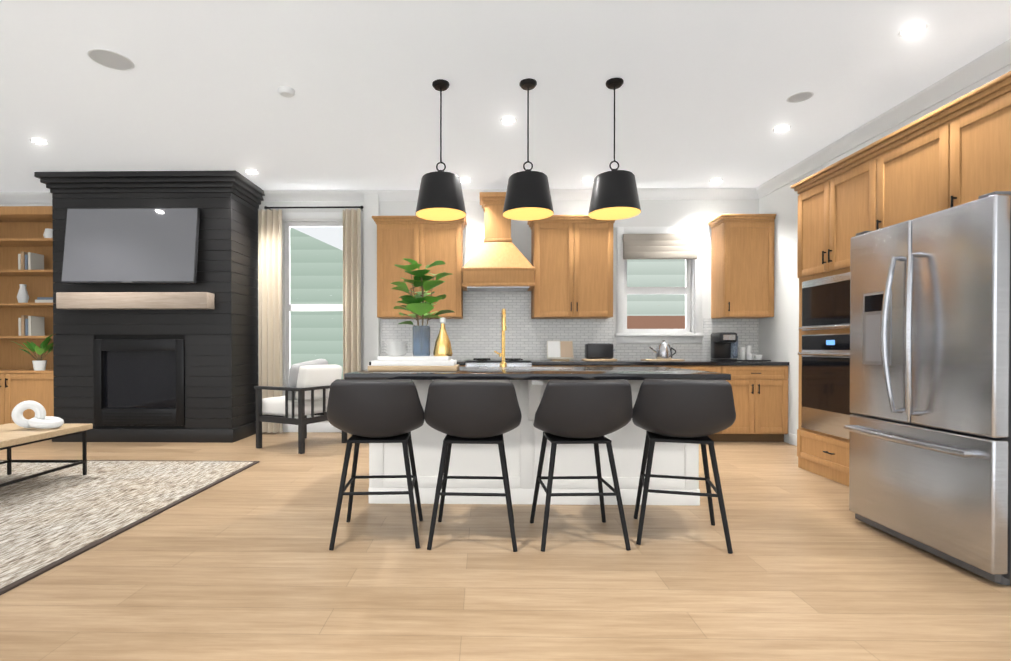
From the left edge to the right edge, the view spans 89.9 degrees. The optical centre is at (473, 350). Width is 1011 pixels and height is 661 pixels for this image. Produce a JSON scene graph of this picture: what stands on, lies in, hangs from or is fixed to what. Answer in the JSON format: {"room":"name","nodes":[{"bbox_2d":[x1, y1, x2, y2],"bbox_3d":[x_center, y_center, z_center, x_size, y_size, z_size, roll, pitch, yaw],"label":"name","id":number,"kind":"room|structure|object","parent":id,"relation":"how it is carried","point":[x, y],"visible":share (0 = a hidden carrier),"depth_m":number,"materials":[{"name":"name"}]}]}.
{"room":"kitchen and living room","nodes":[
{"label":"kitchen and living room","id":0,"kind":"room"},
{"bbox_2d":[0,193,758,422],"bbox_3d":[-1.374,-0.491,6.448,10.170,3.050,0.220,0,0,1],"label":"wall","id":1,"kind":"structure","parent":0,"point":[682,213],"depth_m":6.34,"materials":[{"name":"white paint"}]},
{"bbox_2d":[0,192,52,202],"bbox_3d":[-5.629,-1.953,6.434,1.358,0.118,0.085,0,0,1],"label":"crown molding","id":2,"kind":"structure","parent":1,"relation":"attached to","point":[5,197],"depth_m":6.43,"materials":[{"name":"white paint"}]},
{"bbox_2d":[282,212,342,395],"bbox_3d":[-2.004,-0.478,6.463,1.080,2.545,0.211,0,0,1],"label":"living room window","id":3,"kind":"structure","parent":1,"relation":"in","point":[312,289],"depth_m":6.50,"materials":[{"name":"white"}]},
{"bbox_2d":[283,423,341,431],"bbox_3d":[-1.940,0.974,6.420,1.520,0.119,0.014,0,0,1],"label":"baseboard","id":4,"kind":"structure","parent":1,"relation":"attached to","point":[320,427],"depth_m":6.41,"materials":[{"name":"white wood"}]},
{"bbox_2d":[264,206,363,210],"bbox_3d":[-1.981,-1.780,6.329,1.238,0.040,0.158,0,0,1],"label":"curtain rod","id":5,"kind":"object","parent":1,"relation":"attached to","point":[270,208],"visible":0.96,"depth_m":6.26,"materials":[{"name":"black metal"}]},
{"bbox_2d":[258,209,282,432],"bbox_3d":[-2.528,-0.367,6.289,0.299,2.765,0.074,0,0,1],"label":"curtain","id":6,"kind":"object","parent":5,"relation":"hanging from","point":[270,289],"depth_m":6.27,"materials":[{"name":"beige fabric"}]},
{"bbox_2d":[343,209,360,378],"bbox_3d":[-1.511,-0.367,6.269,0.224,2.765,0.074,0,0,1],"label":"panel","id":7,"kind":"object","parent":5,"relation":"hanging from","point":[351,218],"depth_m":6.26,"materials":[{"name":"beige fabric"}]},
{"bbox_2d":[376,218,463,318],"bbox_3d":[-0.649,-0.979,6.211,1.018,1.149,0.353,0,0,1],"label":"upper cabinet","id":8,"kind":"object","parent":1,"relation":"attached to","point":[424,241],"depth_m":6.04,"materials":[{"name":"brown wood"}]},
{"bbox_2d":[461,192,534,291],"bbox_3d":[0.290,-1.315,6.102,0.854,1.147,0.532,0,0,1],"label":"range hood","id":9,"kind":"object","parent":1,"relation":"attached to","point":[498,261],"visible":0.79,"depth_m":5.93,"materials":[{"name":"brown wood"}]},
{"bbox_2d":[263,187,755,201],"bbox_3d":[0.405,-1.952,6.319,6.132,0.118,0.085,0,0,1],"label":"crown molding","id":10,"kind":"structure","parent":1,"relation":"attached to","point":[643,193],"depth_m":6.31,"materials":[{"name":"white paint"}]},
{"bbox_2d":[532,218,614,317],"bbox_3d":[1.193,-0.979,6.176,0.941,1.149,0.353,0,0,1],"label":"upper cabinet","id":11,"kind":"object","parent":1,"relation":"attached to","point":[572,259],"depth_m":6.01,"materials":[{"name":"brown wood"}]},
{"bbox_2d":[615,227,703,342],"bbox_3d":[2.320,-0.823,6.378,1.090,1.455,0.211,0,0,1],"label":"kitchen window","id":12,"kind":"structure","parent":1,"relation":"in","point":[659,300],"depth_m":6.41,"materials":[{"name":"white"}]},
{"bbox_2d":[623,234,697,258],"bbox_3d":[2.318,-1.297,6.277,0.920,0.315,0.048,0,0,1],"label":"roman shade","id":13,"kind":"object","parent":12,"relation":"attached to","point":[660,246],"visible":1,"depth_m":6.26,"materials":[{"name":"beige fabric"}]},
{"bbox_2d":[710,218,774,317],"bbox_3d":[3.259,-0.979,6.137,0.585,1.149,0.353,0,0,1],"label":"upper cabinet","id":14,"kind":"object","parent":1,"relation":"attached to","point":[742,249],"depth_m":5.97,"materials":[{"name":"brown wood"}]},
{"bbox_2d":[0,432,1010,660],"bbox_3d":[-1.454,1.115,2.295,10.170,0.100,8.550,0,0,1],"label":"floor","id":15,"kind":"structure","parent":0,"point":[247,564],"depth_m":2.33,"materials":[{"name":"brown wood"}]},
{"bbox_2d":[0,206,55,424],"bbox_3d":[-5.560,-0.354,6.222,1.504,2.780,0.530,0,0,1],"label":"bookcase","id":16,"kind":"object","parent":15,"relation":"on","point":[26,303],"visible":0.46,"depth_m":6.30,"materials":[{"name":"brown wood"}]},
{"bbox_2d":[0,460,259,594],"bbox_3d":[-3.985,1.052,3.028,3.880,0.013,3.520,0,0,1],"label":"rug","id":17,"kind":"object","parent":15,"relation":"on","point":[49,521],"visible":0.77,"depth_m":3.50,"materials":[{"name":"carpet"}]},
{"bbox_2d":[0,423,92,486],"bbox_3d":[-3.573,0.827,3.634,0.720,0.424,1.250,0,0,1],"label":"coffee table","id":18,"kind":"object","parent":17,"relation":"on","point":[12,435],"visible":0.96,"depth_m":3.94,"materials":[{"name":"brown wood"}]},
{"bbox_2d":[11,400,63,428],"bbox_3d":[-3.429,0.498,3.984,0.341,0.218,0.218,0,0,1],"label":"knot sculpture","id":19,"kind":"object","parent":18,"relation":"on","point":[41,419],"visible":1,"depth_m":3.94,"materials":[{"name":"white ceramic"}]},
{"bbox_2d":[34,170,264,442],"bbox_3d":[-3.778,-0.487,6.022,2.280,3.048,0.858,0,0,1],"label":"fireplace","id":20,"kind":"object","parent":15,"relation":"on","point":[169,362],"visible":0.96,"depth_m":5.76,"materials":[{"name":"black"}]},
{"bbox_2d":[61,207,199,283],"bbox_3d":[-3.834,-1.180,5.674,1.500,0.859,0.166,0,0,1],"label":"tv","id":21,"kind":"object","parent":20,"relation":"attached to","point":[130,245],"visible":1,"depth_m":5.64,"materials":[{"name":"black plastic"}]},
{"bbox_2d":[254,359,346,453],"bbox_3d":[-1.888,0.562,5.568,0.685,0.955,0.715,0,0,27],"label":"armchair","id":22,"kind":"object","parent":15,"relation":"on","point":[307,389],"visible":0.81,"depth_m":5.32,"materials":[{"name":"black"}]},
{"bbox_2d":[326,379,423,549],"bbox_3d":[-0.538,0.605,2.876,0.529,0.914,0.550,0,0,-3],"label":"stool","id":23,"kind":"object","parent":15,"relation":"on","point":[376,411],"visible":1,"depth_m":2.68,"materials":[{"name":"grey leather"}]},
{"bbox_2d":[451,359,464,366],"bbox_3d":[-0.361,0.584,6.073,0.551,0.905,0.642,0,0,1],"label":"base cabinet","id":24,"kind":"object","parent":15,"relation":"on","point":[461,362],"depth_m":5.77,"materials":[{"name":"brown wood"}]},
{"bbox_2d":[424,379,521,551],"bbox_3d":[0.001,0.605,2.856,0.529,0.914,0.550,0,0,3],"label":"stool","id":25,"kind":"object","parent":15,"relation":"on","point":[472,411],"visible":1,"depth_m":2.65,"materials":[{"name":"grey leather"}]},
{"bbox_2d":[465,359,540,366],"bbox_3d":[0.288,0.584,6.060,0.899,0.905,0.642,0,0,1],"label":"range","id":26,"kind":"object","parent":15,"relation":"on","point":[534,364],"depth_m":5.74,"materials":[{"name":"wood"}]},
{"bbox_2d":[356,379,719,504],"bbox_3d":[0.415,0.616,3.771,2.274,0.875,1.124,0,0,1],"label":"kitchen island","id":27,"kind":"object","parent":15,"relation":"on","point":[522,442],"depth_m":3.47,"materials":[{"name":"white wood"}]},
{"bbox_2d":[344,367,730,378],"bbox_3d":[0.405,0.159,3.758,2.430,0.040,1.160,0,0,1],"label":"island countertop","id":28,"kind":"structure","parent":27,"relation":"on","point":[463,372],"depth_m":3.20,"materials":[{"name":"black stone"}]},
{"bbox_2d":[368,258,458,370],"bbox_3d":[-0.422,-0.269,3.680,0.620,0.814,0.390,0,0,1],"label":"decor","id":29,"kind":"object","parent":28,"relation":"on","point":[421,359],"visible":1,"depth_m":3.61,"materials":[{"name":"multicoloured"}]},
{"bbox_2d":[494,308,506,366],"bbox_3d":[0.224,-0.109,4.184,0.108,0.486,0.190,0,0,1],"label":"faucet","id":30,"kind":"object","parent":28,"relation":"on","point":[503,363],"visible":1,"depth_m":4.23,"materials":[{"name":"gold metal"}]},
{"bbox_2d":[537,359,608,366],"bbox_3d":[1.083,0.584,6.045,0.840,0.905,0.642,0,0,1],"label":"base cabinet","id":31,"kind":"object","parent":15,"relation":"on","point":[544,362],"depth_m":5.74,"materials":[{"name":"black stone"}]},
{"bbox_2d":[465,359,532,362],"bbox_3d":[0.289,0.121,6.060,0.740,0.020,0.578,0,0,1],"label":"cooktop","id":32,"kind":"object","parent":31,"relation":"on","point":[474,360],"depth_m":5.78,"materials":[{"name":"metal"}]},
{"bbox_2d":[530,379,632,551],"bbox_3d":[0.590,0.605,2.854,0.529,0.914,0.550,0,0,-2],"label":"stool","id":33,"kind":"object","parent":15,"relation":"on","point":[594,412],"visible":1,"depth_m":2.66,"materials":[{"name":"grey leather"}]},
{"bbox_2d":[605,359,688,368],"bbox_3d":[1.883,0.584,6.030,1.039,0.905,0.642,0,0,1],"label":"base cabinet","id":34,"kind":"object","parent":15,"relation":"on","point":[620,362],"depth_m":5.70,"materials":[{"name":"black stone"}]},
{"bbox_2d":[632,379,735,553],"bbox_3d":[1.170,0.605,2.875,0.529,0.914,0.550,0,0,15],"label":"stool","id":35,"kind":"object","parent":15,"relation":"on","point":[682,411],"visible":1,"depth_m":2.69,"materials":[{"name":"grey leather"}]},
{"bbox_2d":[681,359,728,441],"bbox_3d":[2.563,0.584,6.017,0.599,0.905,0.642,0,0,1],"label":"base cabinet","id":36,"kind":"object","parent":15,"relation":"on","point":[711,366],"depth_m":5.70,"materials":[{"name":"brown wood"}]},
{"bbox_2d":[721,359,788,441],"bbox_3d":[3.136,0.584,6.006,0.826,0.905,0.642,0,0,1],"label":"base cabinet","id":37,"kind":"object","parent":15,"relation":"on","point":[760,392],"depth_m":5.69,"materials":[{"name":"brown wood"}]},
{"bbox_2d":[547,332,770,360],"bbox_3d":[2.184,-0.050,6.073,2.580,0.340,0.300,0,0,1],"label":"kitchen items","id":38,"kind":"object","parent":37,"relation":"on","point":[724,346],"depth_m":6.03,"materials":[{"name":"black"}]},
{"bbox_2d":[795,147,878,485],"bbox_3d":[3.203,-0.194,4.077,0.624,2.490,0.930,0,0,1],"label":"tall cabinet","id":39,"kind":"object","parent":15,"relation":"on","point":[841,204],"depth_m":4.12,"materials":[{"name":"brown wood"}]},
{"bbox_2d":[843,191,1010,584],"bbox_3d":[2.719,0.170,2.696,0.972,1.782,0.895,0,0,1],"label":"fridge","id":40,"kind":"object","parent":15,"relation":"on","point":[928,428],"visible":1,"depth_m":2.54,"materials":[{"name":"grey metal"}]},
{"bbox_2d":[0,0,1010,191],"bbox_3d":[-1.454,-2.035,2.272,10.170,0.100,8.550,0,0,1],"label":"ceiling","id":41,"kind":"structure","parent":0,"point":[705,90],"depth_m":3.77,"materials":[{"name":"white paint"}]},
{"bbox_2d":[29,138,48,144],"bbox_3d":[-4.130,-1.998,4.811,0.153,0.010,0.141,0,0,1],"label":"recessed light","id":42,"kind":"object","parent":41,"relation":"in","point":[36,140],"depth_m":4.82,"materials":[{"name":"white"}]},
{"bbox_2d":[87,48,134,70],"bbox_3d":[-2.436,-1.974,3.399,0.258,0.035,0.260,0,0,1],"label":"ceiling vent","id":43,"kind":"object","parent":41,"relation":"in","point":[110,59],"depth_m":3.45,"materials":[{"name":"white plastic"}]},
{"bbox_2d":[245,169,258,173],"bbox_3d":[-2.477,-2.004,5.632,0.138,0.010,0.129,0,0,1],"label":"recessed light","id":44,"kind":"object","parent":41,"relation":"in","point":[249,171],"depth_m":5.65,"materials":[{"name":"white"}]},
{"bbox_2d":[278,86,294,97],"bbox_3d":[-1.414,-1.977,3.827,0.132,0.035,0.165,0,0,1],"label":"smoke detector","id":45,"kind":"object","parent":41,"relation":"in","point":[287,92],"depth_m":3.84,"materials":[{"name":"white plastic"}]},
{"bbox_2d":[415,79,465,220],"bbox_3d":[-0.245,-1.507,3.778,0.380,0.975,0.380,0,0,1],"label":"pendant light","id":46,"kind":"object","parent":41,"relation":"hanging from","point":[440,197],"visible":1,"depth_m":3.66,"materials":[{"name":"black metal"}]},
{"bbox_2d":[460,178,470,181],"bbox_3d":[-0.095,-2.006,5.918,0.117,0.010,0.108,0,0,1],"label":"recessed light","id":47,"kind":"object","parent":41,"relation":"in","point":[462,179],"depth_m":5.92,"materials":[{"name":"white"}]},
{"bbox_2d":[500,116,516,123],"bbox_3d":[0.300,-1.995,4.356,0.139,0.010,0.136,0,0,1],"label":"recessed light","id":48,"kind":"object","parent":41,"relation":"in","point":[508,119],"depth_m":4.37,"materials":[{"name":"white"}]},
{"bbox_2d":[503,78,553,220],"bbox_3d":[0.405,-1.507,3.766,0.380,0.975,0.380,0,0,1],"label":"pendant light","id":49,"kind":"object","parent":41,"relation":"hanging from","point":[528,196],"visible":1,"depth_m":3.65,"materials":[{"name":"black metal"}]},
{"bbox_2d":[582,177,593,181],"bbox_3d":[1.338,-2.006,5.901,0.136,0.010,0.142,0,0,1],"label":"recessed light","id":50,"kind":"object","parent":41,"relation":"in","point":[588,179],"depth_m":5.92,"materials":[{"name":"white"}]},
{"bbox_2d":[588,77,640,219],"bbox_3d":[1.045,-1.507,3.753,0.380,0.975,0.380,0,0,1],"label":"pendant light","id":51,"kind":"object","parent":41,"relation":"hanging from","point":[614,196],"visible":1,"depth_m":3.64,"materials":[{"name":"black metal"}]},
{"bbox_2d":[709,179,722,182],"bbox_3d":[2.854,-2.006,5.953,0.146,0.010,0.110,0,0,1],"label":"recessed light","id":52,"kind":"object","parent":41,"relation":"in","point":[714,180],"depth_m":5.96,"materials":[{"name":"white"}]},
{"bbox_2d":[772,125,790,131],"bbox_3d":[2.760,-1.996,4.525,0.141,0.010,0.126,0,0,1],"label":"recessed light","id":53,"kind":"object","parent":41,"relation":"in","point":[781,128],"depth_m":4.54,"materials":[{"name":"white"}]},
{"bbox_2d":[786,91,813,102],"bbox_3d":[2.523,-1.978,3.904,0.180,0.035,0.173,0,0,1],"label":"ceiling vent","id":54,"kind":"object","parent":41,"relation":"in","point":[798,97],"depth_m":3.97,"materials":[{"name":"white plastic"}]},
{"bbox_2d":[898,22,928,37],"bbox_3d":[2.712,-1.985,3.121,0.144,0.010,0.148,0,0,1],"label":"recessed light","id":55,"kind":"object","parent":41,"relation":"in","point":[913,29],"depth_m":3.12,"materials":[{"name":"white"}]},
{"bbox_2d":[759,64,1010,442],"bbox_3d":[3.554,-0.459,2.113,0.150,3.050,8.400,0,0,1],"label":"wall","id":56,"kind":"structure","parent":0,"point":[779,336],"depth_m":5.70,"materials":[{"name":"white paint"}]},
{"bbox_2d":[789,433,796,445],"bbox_3d":[3.527,0.983,5.125,0.014,0.119,1.080,0,0,1],"label":"baseboard","id":57,"kind":"structure","parent":56,"relation":"attached to","point":[792,437],"depth_m":5.58,"materials":[{"name":"white"}]},
{"bbox_2d":[756,38,1010,198],"bbox_3d":[3.435,-1.921,2.153,0.085,0.118,8.298,0,0,1],"label":"crown molding","id":58,"kind":"structure","parent":56,"relation":"attached to","point":[990,62],"depth_m":4.08,"materials":[{"name":"white"}]},
{"bbox_2d":[879,119,934,228],"bbox_3d":[3.191,-1.108,3.306,0.618,0.650,0.638,0,0,1],"label":"upper cabinet","id":59,"kind":"object","parent":56,"relation":"attached to","point":[907,163],"depth_m":3.36,"materials":[{"name":"brown wood"}]},
{"bbox_2d":[935,79,1010,211],"bbox_3d":[3.181,-1.104,2.770,0.618,0.650,0.705,0,0,1],"label":"upper cabinet","id":60,"kind":"object","parent":56,"relation":"attached to","point":[956,152],"depth_m":2.91,"materials":[{"name":"brown wood"}]}
]}

